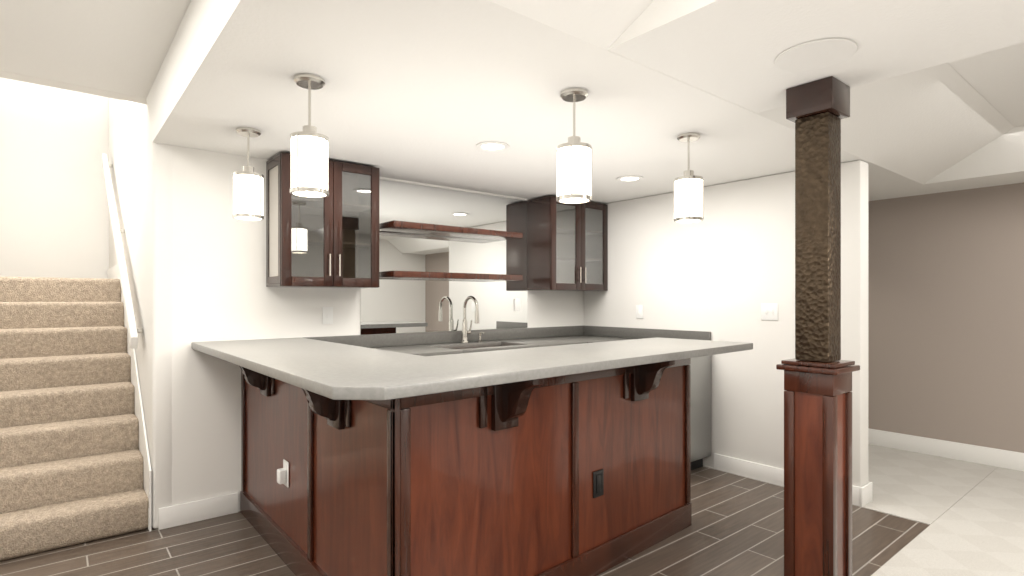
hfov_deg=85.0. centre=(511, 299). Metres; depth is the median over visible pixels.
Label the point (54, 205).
wall
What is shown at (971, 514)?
floor
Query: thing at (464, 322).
faucet
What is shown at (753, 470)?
baseboard
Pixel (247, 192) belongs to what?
pendant light
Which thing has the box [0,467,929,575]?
floor
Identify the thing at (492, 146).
recessed light
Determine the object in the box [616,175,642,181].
recessed light
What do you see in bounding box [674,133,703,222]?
pendant light
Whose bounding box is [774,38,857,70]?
ceiling speaker
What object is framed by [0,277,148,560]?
stairs
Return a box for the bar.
[191,296,752,575]
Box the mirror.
[360,179,526,334]
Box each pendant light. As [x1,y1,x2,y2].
[232,127,263,220]
[290,74,328,197]
[556,88,591,203]
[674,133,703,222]
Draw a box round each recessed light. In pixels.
[476,141,508,151]
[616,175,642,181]
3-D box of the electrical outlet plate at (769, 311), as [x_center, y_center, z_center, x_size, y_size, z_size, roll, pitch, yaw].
[1.891,0.092,4.106,0.008,0.125,0.125,0,0,-39]
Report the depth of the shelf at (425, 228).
4.28 m
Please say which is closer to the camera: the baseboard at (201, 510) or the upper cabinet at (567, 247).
the baseboard at (201, 510)
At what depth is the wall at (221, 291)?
3.48 m
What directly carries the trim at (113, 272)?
attached to the wall at (140, 170)
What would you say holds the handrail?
attached to the wall at (140, 170)
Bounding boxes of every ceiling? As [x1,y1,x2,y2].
[0,0,1023,126]
[146,0,1023,203]
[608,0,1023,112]
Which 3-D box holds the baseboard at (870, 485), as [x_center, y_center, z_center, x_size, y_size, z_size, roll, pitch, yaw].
[1.624,1.288,4.697,0.019,0.125,2.484,0,0,-39]
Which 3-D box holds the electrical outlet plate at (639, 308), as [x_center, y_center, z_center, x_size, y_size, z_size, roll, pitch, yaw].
[1.144,0.113,5.019,0.008,0.120,0.075,0,0,-39]
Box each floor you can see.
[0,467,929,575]
[703,444,1023,575]
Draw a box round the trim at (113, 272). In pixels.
[107,264,151,530]
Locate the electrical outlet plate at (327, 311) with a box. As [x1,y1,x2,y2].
[323,307,332,323]
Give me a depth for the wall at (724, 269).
4.28 m
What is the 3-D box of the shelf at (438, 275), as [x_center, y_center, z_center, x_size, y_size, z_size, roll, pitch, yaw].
[-0.460,-0.180,4.406,1.190,0.044,0.282,0,0,-39]
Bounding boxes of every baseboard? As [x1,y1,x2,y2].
[148,492,237,529]
[714,453,867,506]
[868,428,1023,470]
[868,481,872,502]
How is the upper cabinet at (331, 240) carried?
attached to the wall at (221, 291)
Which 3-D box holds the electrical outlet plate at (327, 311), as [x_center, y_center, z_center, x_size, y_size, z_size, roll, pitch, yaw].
[-1.289,0.114,3.912,0.075,0.120,0.008,0,0,-39]
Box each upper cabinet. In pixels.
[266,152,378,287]
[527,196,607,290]
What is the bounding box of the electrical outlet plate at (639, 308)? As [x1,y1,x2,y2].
[636,305,642,318]
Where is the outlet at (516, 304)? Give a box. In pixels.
[514,299,519,310]
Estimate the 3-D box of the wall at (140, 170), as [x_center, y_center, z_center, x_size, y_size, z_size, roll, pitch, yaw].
[-3.129,-0.950,4.611,0.118,4.600,3.400,0,0,-39]
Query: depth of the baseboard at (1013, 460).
4.73 m
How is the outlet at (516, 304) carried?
attached to the mirror
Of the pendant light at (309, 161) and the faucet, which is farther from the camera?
the faucet
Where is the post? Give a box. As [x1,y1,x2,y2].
[776,76,859,575]
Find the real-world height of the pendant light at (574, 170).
0.477 m
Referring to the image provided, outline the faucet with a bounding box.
[461,296,484,343]
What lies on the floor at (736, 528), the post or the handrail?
the post
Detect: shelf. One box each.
[379,220,522,240]
[379,271,522,280]
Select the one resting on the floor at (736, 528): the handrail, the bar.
the bar
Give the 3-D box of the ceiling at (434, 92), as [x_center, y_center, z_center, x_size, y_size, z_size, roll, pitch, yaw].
[1.942,-1.039,2.591,5.468,0.248,6.146,0,0,-39]
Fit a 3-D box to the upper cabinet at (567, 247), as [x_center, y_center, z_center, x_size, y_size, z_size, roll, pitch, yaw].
[0.537,-0.490,5.183,0.736,0.820,0.350,0,0,-39]
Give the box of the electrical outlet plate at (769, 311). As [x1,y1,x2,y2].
[761,303,777,320]
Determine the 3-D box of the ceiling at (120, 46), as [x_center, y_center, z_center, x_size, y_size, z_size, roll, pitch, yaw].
[1.340,-1.215,2.097,7.030,0.100,6.148,0,0,-39]
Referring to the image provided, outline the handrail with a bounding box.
[102,153,142,348]
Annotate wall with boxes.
[0,70,583,511]
[0,77,108,278]
[109,98,171,528]
[584,160,867,487]
[868,183,1023,452]
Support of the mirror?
attached to the wall at (221, 291)
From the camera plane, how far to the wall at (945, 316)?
4.74 m

